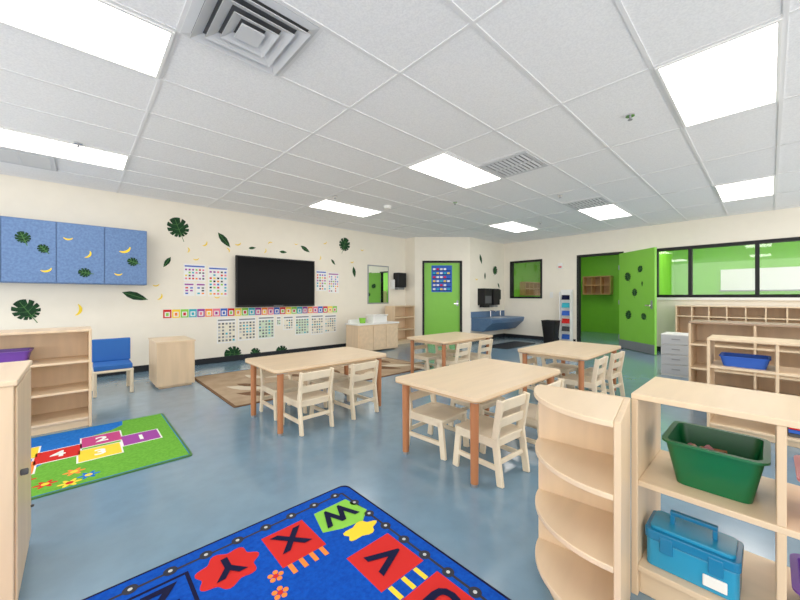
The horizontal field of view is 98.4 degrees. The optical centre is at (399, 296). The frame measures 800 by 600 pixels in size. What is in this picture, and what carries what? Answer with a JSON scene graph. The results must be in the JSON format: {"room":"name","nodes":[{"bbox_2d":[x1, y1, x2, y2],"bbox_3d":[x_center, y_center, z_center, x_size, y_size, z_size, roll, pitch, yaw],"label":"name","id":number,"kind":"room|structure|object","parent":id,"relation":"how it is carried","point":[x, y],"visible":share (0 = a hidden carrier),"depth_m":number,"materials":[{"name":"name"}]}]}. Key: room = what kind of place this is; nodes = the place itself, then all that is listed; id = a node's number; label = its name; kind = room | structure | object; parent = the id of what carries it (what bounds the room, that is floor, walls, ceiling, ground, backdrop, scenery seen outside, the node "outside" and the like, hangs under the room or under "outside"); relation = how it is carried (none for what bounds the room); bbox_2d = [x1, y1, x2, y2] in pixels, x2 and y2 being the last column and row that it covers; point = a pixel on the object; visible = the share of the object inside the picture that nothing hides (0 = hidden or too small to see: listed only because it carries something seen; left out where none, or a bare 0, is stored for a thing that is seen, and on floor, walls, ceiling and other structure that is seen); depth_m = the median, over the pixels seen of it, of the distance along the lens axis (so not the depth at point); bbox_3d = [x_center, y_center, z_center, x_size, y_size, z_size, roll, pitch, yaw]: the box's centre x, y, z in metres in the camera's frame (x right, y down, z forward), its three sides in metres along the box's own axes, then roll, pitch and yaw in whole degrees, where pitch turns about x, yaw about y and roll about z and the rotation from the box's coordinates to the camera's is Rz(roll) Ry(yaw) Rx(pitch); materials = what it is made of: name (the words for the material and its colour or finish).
{"room":"preschool classroom","nodes":[
{"label":"preschool classroom","id":0,"kind":"room"},
{"bbox_2d":[0,174,404,365],"bbox_3d":[-3.129,-0.200,6.325,8.850,2.740,0.120,0,0,-43],"label":"wall","id":1,"kind":"structure","parent":0,"point":[110,313],"depth_m":5.72,"materials":[{"name":"paint"}]},
{"bbox_2d":[0,216,146,285],"bbox_3d":[-4.784,-0.585,4.474,2.405,0.810,0.329,0,0,-43],"label":"upper cabinet","id":2,"kind":"object","parent":1,"relation":"attached to","point":[19,262],"visible":1,"depth_m":4.61,"materials":[{"name":"laminate"}]},
{"bbox_2d":[14,231,140,276],"bbox_3d":[-4.306,-0.546,4.691,1.254,0.552,0.004,0,0,-43],"label":"decals","id":3,"kind":"object","parent":2,"relation":"attached to","point":[21,236],"visible":1,"depth_m":4.46},
{"bbox_2d":[11,217,362,355],"bbox_3d":[-2.955,-0.079,6.401,5.684,2.584,0.004,0,0,-43],"label":"decals","id":4,"kind":"object","parent":1,"relation":"attached to","point":[24,309],"visible":0.94,"depth_m":5.69},
{"bbox_2d":[97,343,345,376],"bbox_3d":[-3.084,1.120,6.277,8.850,0.100,0.012,0,0,-43],"label":"baseboard","id":5,"kind":"structure","parent":1,"relation":"attached to","point":[143,368],"depth_m":6.35,"materials":[{"name":"black rubber"}]},
{"bbox_2d":[163,306,336,318],"bbox_3d":[-2.629,0.275,6.705,3.300,0.150,0.004,0,0,-43],"label":"border strip","id":6,"kind":"object","parent":1,"relation":"attached to","point":[207,312],"visible":1,"depth_m":6.42,"materials":[{"name":"multicoloured paper"}]},
{"bbox_2d":[235,255,314,306],"bbox_3d":[-2.424,-0.285,6.822,1.580,0.950,0.112,0,0,-43],"label":"television","id":7,"kind":"object","parent":1,"relation":"attached to","point":[259,281],"visible":1,"depth_m":6.71,"materials":[{"name":"black plastic"}]},
{"bbox_2d":[367,265,388,303],"bbox_3d":[-0.541,-0.310,8.645,0.680,0.960,0.014,0,0,-43],"label":"wall mirror","id":8,"kind":"object","parent":1,"relation":"attached to","point":[377,276],"visible":1,"depth_m":8.62,"materials":[{"name":"grey mirror"}]},
{"bbox_2d":[390,280,394,288],"bbox_3d":[-0.191,-0.330,8.914,0.080,0.240,0.099,0,0,-43],"label":"soap dispenser","id":9,"kind":"object","parent":1,"relation":"attached to","point":[392,282],"visible":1,"depth_m":8.89,"materials":[{"name":"white plastic"}]},
{"bbox_2d":[393,273,405,289],"bbox_3d":[-0.003,-0.410,9.021,0.300,0.440,0.199,0,0,-43],"label":"paper towel dispenser","id":10,"kind":"object","parent":1,"relation":"attached to","point":[400,278],"visible":0.88,"depth_m":8.92,"materials":[{"name":"black plastic"}]},
{"bbox_2d":[0,0,799,243],"bbox_3d":[2.227,-1.620,6.028,16.520,0.100,10.820,0,0,-43],"label":"ceiling","id":11,"kind":"structure","parent":0,"point":[573,48],"depth_m":2.97,"materials":[{"name":"tile"}]},
{"bbox_2d":[0,146,56,170],"bbox_3d":[-4.266,-1.558,3.864,0.580,0.022,0.580,0,0,-43],"label":"ceiling air vent","id":12,"kind":"object","parent":11,"relation":"in","point":[7,155],"depth_m":3.89,"materials":[{"name":"white metal"}]},
{"bbox_2d":[0,127,129,170],"bbox_3d":[-3.627,-1.562,3.625,1.196,0.016,0.586,0,0,-43],"label":"ceiling light","id":13,"kind":"object","parent":11,"relation":"in","point":[9,138],"depth_m":3.65,"materials":[{"name":"white plastic"}]},
{"bbox_2d":[73,141,82,147],"bbox_3d":[-3.281,-1.548,3.517,0.070,0.045,0.070,0,0,-43],"label":"sprinkler head","id":14,"kind":"object","parent":11,"relation":"attached to","point":[74,142],"visible":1,"depth_m":3.51},
{"bbox_2d":[0,0,174,78],"bbox_3d":[-1.963,-1.562,1.841,1.196,0.016,0.586,0,0,-43],"label":"ceiling light","id":15,"kind":"object","parent":11,"relation":"in","point":[102,29],"depth_m":2.01,"materials":[{"name":"white plastic"}]},
{"bbox_2d":[180,0,319,75],"bbox_3d":[-0.881,-1.547,2.022,0.590,0.044,0.590,0,0,-43],"label":"ceiling vent","id":16,"kind":"object","parent":11,"relation":"in","point":[265,35],"visible":1,"depth_m":2.00,"materials":[{"name":"white metal"}]},
{"bbox_2d":[308,199,382,216],"bbox_3d":[-0.950,-1.562,6.122,1.196,0.016,0.586,0,0,-43],"label":"ceiling light","id":17,"kind":"object","parent":11,"relation":"in","point":[330,205],"depth_m":6.09,"materials":[{"name":"white plastic"}]},
{"bbox_2d":[384,205,390,209],"bbox_3d":[-0.217,-1.545,5.951,0.140,0.050,0.140,0,0,-43],"label":"smoke detector","id":18,"kind":"object","parent":11,"relation":"attached to","point":[387,207],"visible":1,"depth_m":5.91,"materials":[{"name":"white plastic"}]},
{"bbox_2d":[0,0,799,242],"bbox_3d":[1.020,-1.568,3.891,11.600,0.009,9.100,0,0,-43],"label":"ceiling grid","id":19,"kind":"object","parent":11,"relation":"attached to","point":[786,3],"depth_m":3.03,"materials":[{"name":"white metal"}]},
{"bbox_2d":[406,152,502,188],"bbox_3d":[0.714,-1.562,4.337,1.196,0.016,0.586,0,0,-43],"label":"ceiling light","id":20,"kind":"object","parent":11,"relation":"in","point":[446,167],"depth_m":4.29,"materials":[{"name":"white plastic"}]},
{"bbox_2d":[488,221,537,232],"bbox_3d":[2.559,-1.562,7.725,1.196,0.016,0.586,0,0,-43],"label":"ceiling light","id":21,"kind":"object","parent":11,"relation":"in","point":[512,226],"depth_m":7.71,"materials":[{"name":"white plastic"}]},
{"bbox_2d":[479,151,548,177],"bbox_3d":[1.353,-1.558,4.099,0.580,0.022,0.580,0,0,-43],"label":"ceiling air vent","id":22,"kind":"object","parent":11,"relation":"in","point":[521,162],"depth_m":4.07,"materials":[{"name":"white metal"}]},
{"bbox_2d":[563,196,612,209],"bbox_3d":[3.138,-1.558,5.763,0.580,0.022,0.580,0,0,-43],"label":"ceiling air vent","id":23,"kind":"object","parent":11,"relation":"in","point":[596,201],"depth_m":5.73,"materials":[{"name":"white metal"}]},
{"bbox_2d":[577,203,632,219],"bbox_3d":[3.807,-1.562,6.387,1.196,0.016,0.586,0,0,-43],"label":"ceiling light","id":24,"kind":"object","parent":11,"relation":"in","point":[610,211],"depth_m":6.38,"materials":[{"name":"white plastic"}]},
{"bbox_2d":[625,113,634,120],"bbox_3d":[1.984,-1.548,2.975,0.070,0.045,0.070,0,0,-43],"label":"sprinkler head","id":25,"kind":"object","parent":11,"relation":"attached to","point":[630,115],"visible":1,"depth_m":2.96},
{"bbox_2d":[655,18,782,127],"bbox_3d":[2.378,-1.562,2.553,1.196,0.016,0.586,0,0,-43],"label":"ceiling light","id":26,"kind":"object","parent":11,"relation":"in","point":[739,73],"depth_m":2.44,"materials":[{"name":"white plastic"}]},
{"bbox_2d":[714,175,774,201],"bbox_3d":[5.055,-1.562,5.049,1.196,0.016,0.586,0,0,-43],"label":"ceiling light","id":27,"kind":"object","parent":11,"relation":"in","point":[764,186],"depth_m":5.01,"materials":[{"name":"white plastic"}]},
{"bbox_2d":[18,331,799,599],"bbox_3d":[2.227,1.220,6.028,16.520,0.100,10.820,0,0,-43],"label":"floor","id":28,"kind":"structure","parent":0,"point":[85,541],"depth_m":2.13,"materials":[{"name":"plastic"}]},
{"bbox_2d":[0,360,33,599],"bbox_3d":[-1.745,0.735,1.278,0.530,0.870,0.550,0,0,-43],"label":"base cabinet","id":29,"kind":"object","parent":28,"relation":"on","point":[15,377],"visible":1,"depth_m":1.26,"materials":[{"name":"beige wood"}]},
{"bbox_2d":[0,326,91,435],"bbox_3d":[-3.483,0.730,2.768,1.500,0.880,0.400,0,0,-43],"label":"shelf","id":30,"kind":"object","parent":28,"relation":"on","point":[61,367],"visible":0.69,"depth_m":3.18,"materials":[{"name":"beige wood"}]},
{"bbox_2d":[0,347,33,362],"bbox_3d":[-3.295,0.509,2.903,0.284,0.118,0.284,0,0,-43],"label":"storage bin","id":31,"kind":"object","parent":30,"relation":"in","point":[15,354],"visible":0.84,"depth_m":2.87,"materials":[{"name":"plastic"}]},
{"bbox_2d":[31,413,191,499],"bbox_3d":[-2.653,1.163,2.346,1.920,0.014,1.250,0,0,-43],"label":"rug","id":32,"kind":"object","parent":28,"relation":"on","point":[67,460],"visible":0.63,"depth_m":2.56,"materials":[{"name":"green carpet"}]},
{"bbox_2d":[92,337,133,397],"bbox_3d":[-3.558,0.850,4.270,0.380,0.640,0.440,0,0,-43],"label":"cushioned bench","id":33,"kind":"object","parent":28,"relation":"on","point":[111,355],"visible":0.93,"depth_m":4.30,"materials":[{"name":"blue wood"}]},
{"bbox_2d":[148,336,195,388],"bbox_3d":[-3.122,0.870,4.712,0.440,0.600,0.670,0,0,-43],"label":"base cabinet","id":34,"kind":"object","parent":28,"relation":"on","point":[172,358],"visible":1,"depth_m":4.49,"materials":[{"name":"beige wood"}]},
{"bbox_2d":[259,368,306,420],"bbox_3d":[-1.189,0.905,3.503,0.330,0.535,0.404,0,0,-43],"label":"child chair","id":35,"kind":"object","parent":28,"relation":"on","point":[290,385],"visible":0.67,"depth_m":3.46,"materials":[{"name":"brown wood"}]},
{"bbox_2d":[82,486,510,599],"bbox_3d":[-0.718,1.163,0.561,2.715,0.015,1.800,0,0,-43],"label":"rug","id":36,"kind":"object","parent":28,"relation":"on","point":[335,544],"visible":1,"depth_m":1.50,"materials":[{"name":"blue carpet"}]},
{"bbox_2d":[283,367,333,435],"bbox_3d":[-0.847,0.905,3.137,0.330,0.535,0.404,0,0,-45],"label":"child chair","id":37,"kind":"object","parent":28,"relation":"on","point":[309,395],"visible":0.94,"depth_m":3.04,"materials":[{"name":"brown wood"}]},
{"bbox_2d":[195,357,431,407],"bbox_3d":[-1.227,1.164,5.385,3.150,0.013,1.850,0,0,-43],"label":"rug","id":38,"kind":"object","parent":28,"relation":"on","point":[234,388],"visible":0.34,"depth_m":4.85,"materials":[{"name":"brown carpet"}]},
{"bbox_2d":[245,347,385,435],"bbox_3d":[-0.826,0.886,3.510,1.220,0.568,0.750,0,0,-43],"label":"table","id":39,"kind":"object","parent":28,"relation":"on","point":[282,365],"visible":0.88,"depth_m":3.34,"materials":[{"name":"brown wood"}]},
{"bbox_2d":[307,371,349,407],"bbox_3d":[-0.807,0.905,3.885,0.404,0.535,0.330,0,0,45],"label":"child chair","id":40,"kind":"object","parent":28,"relation":"on","point":[338,377],"visible":0.18,"depth_m":3.80,"materials":[{"name":"brown wood"}]},
{"bbox_2d":[332,359,378,419],"bbox_3d":[-0.469,0.905,3.525,0.404,0.535,0.330,0,0,43],"label":"child chair","id":41,"kind":"object","parent":28,"relation":"on","point":[356,384],"visible":0.91,"depth_m":3.44,"materials":[{"name":"brown wood"}]},
{"bbox_2d":[345,319,398,350],"bbox_3d":[-0.601,0.815,7.609,1.140,0.650,0.490,0,0,-43],"label":"base cabinet","id":42,"kind":"object","parent":28,"relation":"on","point":[382,335],"visible":0.87,"depth_m":7.36,"materials":[{"name":"brown wood"}]},
{"bbox_2d":[359,318,365,322],"bbox_3d":[-0.803,0.504,7.386,0.150,0.108,0.150,0,0,-43],"label":"bucket","id":43,"kind":"object","parent":42,"relation":"on","point":[361,320],"visible":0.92,"depth_m":7.33,"materials":[{"name":"green plastic"}]},
{"bbox_2d":[366,314,387,322],"bbox_3d":[-0.504,0.474,7.652,0.440,0.168,0.280,0,0,-43],"label":"tub","id":44,"kind":"object","parent":42,"relation":"on","point":[372,318],"visible":0.98,"depth_m":7.53,"materials":[{"name":"plastic"}]},
{"bbox_2d":[385,305,414,344],"bbox_3d":[0.004,0.695,8.720,0.700,0.950,0.350,0,0,-43],"label":"corner shelf","id":45,"kind":"object","parent":28,"relation":"on","point":[403,314],"visible":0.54,"depth_m":8.89,"materials":[{"name":"beige wood"}]},
{"bbox_2d":[414,340,441,369],"bbox_3d":[0.416,0.905,5.317,0.330,0.535,0.404,0,0,-42],"label":"child chair","id":46,"kind":"object","parent":28,"relation":"on","point":[426,356],"visible":0.62,"depth_m":5.29,"materials":[{"name":"brown wood"}]},
{"bbox_2d":[409,386,468,460],"bbox_3d":[0.286,0.905,2.713,0.404,0.535,0.330,0,0,43],"label":"child chair","id":47,"kind":"object","parent":28,"relation":"on","point":[434,413],"visible":0.73,"depth_m":2.67,"materials":[{"name":"brown wood"}]},
{"bbox_2d":[434,345,461,367],"bbox_3d":[0.815,0.905,5.680,0.330,0.535,0.404,0,0,-45],"label":"child chair","id":48,"kind":"object","parent":28,"relation":"on","point":[449,352],"visible":0.39,"depth_m":5.66,"materials":[{"name":"brown wood"}]},
{"bbox_2d":[407,332,492,372],"bbox_3d":[0.787,0.886,5.314,1.220,0.568,0.750,0,0,-43],"label":"table","id":49,"kind":"object","parent":28,"relation":"on","point":[450,338],"visible":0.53,"depth_m":5.13,"materials":[{"name":"brown wood"}]},
{"bbox_2d":[437,341,471,367],"bbox_3d":[0.770,0.905,4.938,0.404,0.535,0.330,0,0,43],"label":"child chair","id":50,"kind":"object","parent":28,"relation":"on","point":[450,360],"visible":0.66,"depth_m":4.85,"materials":[{"name":"brown wood"}]},
{"bbox_2d":[448,396,504,425],"bbox_3d":[0.687,0.905,3.076,0.330,0.535,0.404,0,0,-40],"label":"child chair","id":51,"kind":"object","parent":28,"relation":"on","point":[487,404],"visible":0.2,"depth_m":2.99,"materials":[{"name":"brown wood"}]},
{"bbox_2d":[461,339,492,360],"bbox_3d":[1.169,0.905,5.301,0.330,0.535,0.404,0,0,-45],"label":"child chair","id":52,"kind":"object","parent":28,"relation":"on","point":[473,356],"visible":0.52,"depth_m":5.20,"materials":[{"name":"brown wood"}]},
{"bbox_2d":[395,358,559,487],"bbox_3d":[0.647,0.886,2.723,1.220,0.568,0.750,0,0,-43],"label":"table","id":53,"kind":"object","parent":28,"relation":"on","point":[474,382],"visible":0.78,"depth_m":2.55,"materials":[{"name":"maple"},{"name":"orange-brown wood"}]},
{"bbox_2d":[453,391,529,487],"bbox_3d":[0.619,0.905,2.356,0.330,0.535,0.404,0,0,-40],"label":"child chair","id":54,"kind":"object","parent":28,"relation":"on","point":[495,432],"visible":0.98,"depth_m":2.28,"materials":[{"name":"beige wood"}]},
{"bbox_2d":[485,341,535,348],"bbox_3d":[2.699,1.165,8.396,1.400,0.010,0.600,0,0,-43],"label":"floor mat","id":55,"kind":"object","parent":28,"relation":"on","point":[513,344],"visible":1,"depth_m":8.43,"materials":[{"name":"black rubber"}]},
{"bbox_2d":[502,378,564,443],"bbox_3d":[1.024,0.905,2.715,0.330,0.535,0.404,0,0,-43],"label":"child chair","id":56,"kind":"object","parent":28,"relation":"on","point":[532,420],"visible":0.2,"depth_m":2.62,"materials":[{"name":"brown wood"}]},
{"bbox_2d":[519,353,561,394],"bbox_3d":[1.680,0.905,4.108,0.330,0.535,0.404,0,0,-42],"label":"child chair","id":57,"kind":"object","parent":28,"relation":"on","point":[533,359],"visible":0.16,"depth_m":4.19,"materials":[{"name":"brown wood"}]},
{"bbox_2d":[541,320,560,342],"bbox_3d":[3.807,0.880,8.711,0.374,0.580,0.374,0,0,-43],"label":"trash bin","id":58,"kind":"object","parent":28,"relation":"on","point":[550,328],"visible":0.86,"depth_m":8.61,"materials":[{"name":"black plastic"}]},
{"bbox_2d":[540,357,577,388],"bbox_3d":[2.079,0.905,4.472,0.330,0.535,0.404,0,0,-40],"label":"child chair","id":59,"kind":"object","parent":28,"relation":"on","point":[564,368],"visible":0.37,"depth_m":4.41,"materials":[{"name":"brown wood"}]},
{"bbox_2d":[559,289,572,340],"bbox_3d":[4.223,0.490,8.778,0.190,1.360,0.280,0,0,-43],"label":"display rack","id":60,"kind":"object","parent":28,"relation":"on","point":[565,296],"visible":0.87,"depth_m":8.77,"materials":[{"name":"white plastic"}]},
{"bbox_2d":[518,340,620,391],"bbox_3d":[2.040,0.886,4.117,1.220,0.568,0.750,0,0,-43],"label":"table","id":61,"kind":"object","parent":28,"relation":"on","point":[573,351],"visible":0.67,"depth_m":3.90,"materials":[{"name":"maple"},{"name":"orange-brown wood"}]},
{"bbox_2d":[534,384,630,599],"bbox_3d":[0.660,0.782,1.325,0.350,0.775,0.348,0,0,38],"label":"corner shelf","id":62,"kind":"object","parent":28,"relation":"on","point":[583,443],"visible":1,"depth_m":1.33,"materials":[{"name":"brown wood"}]},
{"bbox_2d":[561,355,607,393],"bbox_3d":[2.002,0.905,3.763,0.330,0.535,0.404,0,0,-45],"label":"child chair","id":63,"kind":"object","parent":28,"relation":"on","point":[593,381],"visible":0.65,"depth_m":3.71,"materials":[{"name":"brown wood"}]},
{"bbox_2d":[584,351,624,395],"bbox_3d":[2.405,0.905,4.121,0.330,0.535,0.404,0,0,-39],"label":"child chair","id":64,"kind":"object","parent":28,"relation":"on","point":[610,374],"visible":0.73,"depth_m":4.02,"materials":[{"name":"brown wood"}]},
{"bbox_2d":[661,332,688,377],"bbox_3d":[4.189,0.860,5.191,0.432,0.620,0.360,0,0,-43],"label":"base cabinet","id":65,"kind":"object","parent":28,"relation":"on","point":[674,345],"visible":0.77,"depth_m":5.06,"materials":[{"name":"plastic"}]},
{"bbox_2d":[631,377,799,599],"bbox_3d":[1.484,0.775,1.062,0.420,0.790,1.220,0,0,-43],"label":"shelf","id":66,"kind":"object","parent":28,"relation":"on","point":[775,507],"visible":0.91,"depth_m":1.29,"materials":[{"name":"beige wood"}]},
{"bbox_2d":[645,509,743,599],"bbox_3d":[1.119,0.946,1.320,0.173,0.202,0.275,0,0,-43],"label":"case","id":67,"kind":"object","parent":66,"relation":"on","point":[689,548],"visible":1,"depth_m":1.27,"materials":[{"name":"plastic"}]},
{"bbox_2d":[662,421,770,503],"bbox_3d":[1.218,0.633,1.334,0.304,0.167,0.294,0,0,-43],"label":"storage bin","id":68,"kind":"object","parent":66,"relation":"in","point":[723,463],"visible":1,"depth_m":1.28,"materials":[{"name":"plastic"}]},
{"bbox_2d":[790,553,799,596],"bbox_3d":[1.425,0.989,1.082,0.264,0.117,0.264,0,0,-43],"label":"basket","id":69,"kind":"object","parent":66,"relation":"in","point":[794,557],"visible":1,"depth_m":1.17,"materials":[{"name":"plastic"}]},
{"bbox_2d":[794,455,799,481],"bbox_3d":[1.441,0.643,1.050,0.284,0.147,0.314,0,0,-43],"label":"storage bin","id":70,"kind":"object","parent":66,"relation":"in","point":[796,457],"visible":1,"depth_m":1.17,"materials":[{"name":"plastic"}]},
{"bbox_2d":[675,305,799,332],"bbox_3d":[6.708,0.670,5.981,0.370,1.000,3.000,0,0,-43],"label":"cubby shelf","id":71,"kind":"object","parent":28,"relation":"on","point":[684,314],"visible":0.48,"depth_m":6.54,"materials":[{"name":"brown wood"}]},
{"bbox_2d":[689,320,799,395],"bbox_3d":[4.359,0.730,3.463,0.500,0.880,2.200,0,0,-43],"label":"storage shelf","id":72,"kind":"object","parent":28,"relation":"on","point":[699,330],"visible":0.63,"depth_m":4.00,"materials":[{"name":"beige wood"}]},
{"bbox_2d":[707,335,799,447],"bbox_3d":[3.292,0.765,2.701,0.400,0.810,1.300,0,0,-43],"label":"bookshelf","id":73,"kind":"object","parent":28,"relation":"on","point":[766,431],"visible":0.66,"depth_m":2.92,"materials":[{"name":"beige wood"}]},
{"bbox_2d":[719,352,770,369],"bbox_3d":[2.999,0.554,3.001,0.296,0.089,0.316,0,0,-43],"label":"tray","id":74,"kind":"object","parent":73,"relation":"in","point":[752,361],"visible":1,"depth_m":2.94,"materials":[{"name":"blue plastic"}]},
{"bbox_2d":[787,427,799,437],"bbox_3d":[3.305,1.041,2.672,0.280,0.116,0.400,0,0,-43],"label":"picture books","id":75,"kind":"object","parent":73,"relation":"in","point":[792,432],"visible":0.35,"depth_m":2.70,"materials":[{"name":"blue paper"}]},
{"bbox_2d":[405,237,414,305],"bbox_3d":[0.263,-0.200,9.249,0.100,2.740,0.470,0,0,-43],"label":"wall","id":76,"kind":"structure","parent":0,"point":[409,242],"depth_m":9.16,"materials":[{"name":"paint"}]},
{"bbox_2d":[415,237,469,335],"bbox_3d":[1.112,-0.200,9.102,1.450,2.740,0.120,0,0,0],"label":"wall","id":77,"kind":"structure","parent":0,"point":[426,248],"depth_m":9.04,"materials":[{"name":"paint"}]},
{"bbox_2d":[424,263,459,334],"bbox_3d":[1.107,0.133,9.065,0.930,2.055,0.115,0,0,0],"label":"door","id":78,"kind":"structure","parent":77,"relation":"in","point":[441,309],"depth_m":9.08,"materials":[{"name":"green paint"}]},
{"bbox_2d":[431,265,451,291],"bbox_3d":[1.097,-0.480,9.074,0.540,0.700,0.006,0,0,0],"label":"chart","id":79,"kind":"object","parent":78,"relation":"attached to","point":[441,275],"visible":1,"depth_m":9.07,"materials":[{"name":"blue paper"}]},
{"bbox_2d":[422,261,461,334],"bbox_3d":[1.107,0.110,9.097,1.040,2.120,0.150,0,0,0],"label":"door frame","id":80,"kind":"structure","parent":77,"relation":"attached to","point":[423,262],"depth_m":9.02,"materials":[{"name":"black metal"}]},
{"bbox_2d":[470,237,539,334],"bbox_3d":[3.657,-0.200,10.822,5.090,2.740,0.120,0,0,-43],"label":"wall","id":81,"kind":"structure","parent":0,"point":[492,253],"depth_m":9.74,"materials":[{"name":"paint"}]},
{"bbox_2d":[478,288,491,307],"bbox_3d":[2.290,0.025,9.311,0.350,0.510,0.223,0,0,-43],"label":"dispenser","id":82,"kind":"object","parent":81,"relation":"attached to","point":[484,294],"visible":1,"depth_m":9.21,"materials":[{"name":"black plastic"}]},
{"bbox_2d":[476,255,498,286],"bbox_3d":[2.451,-0.706,9.610,1.206,0.912,0.004,0,0,-43],"label":"decals","id":83,"kind":"object","parent":81,"relation":"attached to","point":[495,267],"visible":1,"depth_m":9.80},
{"bbox_2d":[490,289,499,306],"bbox_3d":[2.607,0.025,9.609,0.320,0.510,0.219,0,0,-43],"label":"dispenser","id":84,"kind":"object","parent":81,"relation":"attached to","point":[495,292],"visible":0.77,"depth_m":9.51,"materials":[{"name":"black plastic"}]},
{"bbox_2d":[490,333,503,338],"bbox_3d":[2.459,1.120,9.614,1.690,0.100,0.012,0,0,-43],"label":"baseboard","id":85,"kind":"structure","parent":81,"relation":"attached to","point":[502,334],"depth_m":9.95,"materials":[{"name":"black rubber"}]},
{"bbox_2d":[471,310,523,331],"bbox_3d":[2.684,0.624,9.394,1.659,0.533,0.638,0,0,-43],"label":"sink","id":86,"kind":"object","parent":81,"relation":"attached to","point":[481,321],"depth_m":9.14,"materials":[{"name":"blue ceramic"}]},
{"bbox_2d":[520,282,539,295],"bbox_3d":[4.222,-0.265,11.235,1.124,0.430,0.275,0,0,-43],"label":"rack","id":87,"kind":"object","parent":81,"relation":"attached to","point":[526,288],"visible":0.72,"depth_m":11.03,"materials":[{"name":"brown wood"}]},
{"bbox_2d":[504,207,799,346],"bbox_3d":[5.763,-0.200,7.398,0.120,2.740,7.760,0,0,-43],"label":"wall","id":88,"kind":"structure","parent":0,"point":[781,223],"depth_m":7.89,"materials":[{"name":"paint"}]},
{"bbox_2d":[510,259,541,297],"bbox_3d":[3.574,-0.495,9.738,0.150,1.070,0.950,0,0,-43],"label":"window","id":89,"kind":"structure","parent":88,"relation":"in","point":[535,260],"depth_m":9.87,"materials":[{"name":"black metal"}]},
{"bbox_2d":[558,263,562,268],"bbox_3d":[4.171,-0.805,8.976,0.054,0.150,0.120,0,0,-43],"label":"fire alarm strobe","id":90,"kind":"object","parent":88,"relation":"attached to","point":[560,265],"visible":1,"depth_m":8.95,"materials":[{"name":"white plastic"}]},
{"bbox_2d":[504,333,660,350],"bbox_3d":[5.715,1.120,7.353,0.012,0.100,7.760,0,0,-43],"label":"baseboard","id":91,"kind":"structure","parent":88,"relation":"attached to","point":[505,334],"depth_m":9.63,"materials":[{"name":"black rubber"}]},
{"bbox_2d":[577,251,623,341],"bbox_3d":[4.852,0.060,8.367,0.150,2.220,1.020,0,0,-43],"label":"door frame","id":92,"kind":"structure","parent":88,"relation":"attached to","point":[579,257],"depth_m":8.67,"materials":[{"name":"black metal"}]},
{"bbox_2d":[618,247,656,354],"bbox_3d":[5.084,0.080,7.458,0.100,2.160,1.066,0,0,-2],"label":"door","id":93,"kind":"structure","parent":88,"relation":"in","point":[637,301],"depth_m":7.37,"materials":[{"name":"green paint"}]},
{"bbox_2d":[657,237,799,297],"bbox_3d":[6.932,-0.520,6.136,0.150,1.060,3.920,0,0,-43],"label":"window","id":94,"kind":"structure","parent":88,"relation":"in","point":[756,243],"depth_m":6.63,"materials":[{"name":"black metal"}]},
{"bbox_2d":[657,298,799,299],"bbox_3d":[6.867,0.035,6.089,0.050,0.049,3.940,0,0,-43],"label":"window sill","id":95,"kind":"structure","parent":88,"relation":"attached to","point":[657,298],"depth_m":6.64,"materials":[{"name":"white plastic"}]},
{"bbox_2d":[659,251,673,294],"bbox_3d":[7.117,-0.200,9.303,2.100,2.740,0.100,0,0,-43],"label":"wall","id":96,"kind":"structure","parent":0,"point":[666,259],"depth_m":9.29,"materials":[{"name":"paint"}]},
{"bbox_2d":[581,241,799,333],"bbox_3d":[7.901,-0.200,10.075,0.100,2.740,8.760,0,0,-43],"label":"wall","id":97,"kind":"structure","parent":0,"point":[599,313],"depth_m":9.60,"materials":[{"name":"paint"}]},
{"bbox_2d":[583,275,612,294],"bbox_3d":[6.476,-0.380,11.303,0.290,0.600,0.824,0,0,-43],"label":"rack","id":98,"kind":"object","parent":97,"relation":"attached to","point":[592,285],"visible":1,"depth_m":11.30,"materials":[{"name":"brown wood"}]},
{"bbox_2d":[719,266,799,290],"bbox_3d":[9.200,-0.440,8.579,0.040,0.580,1.860,0,0,-43],"label":"board","id":99,"kind":"object","parent":97,"relation":"attached to","point":[775,278],"visible":1,"depth_m":8.64,"materials":[{"name":"plastic"}]}
]}

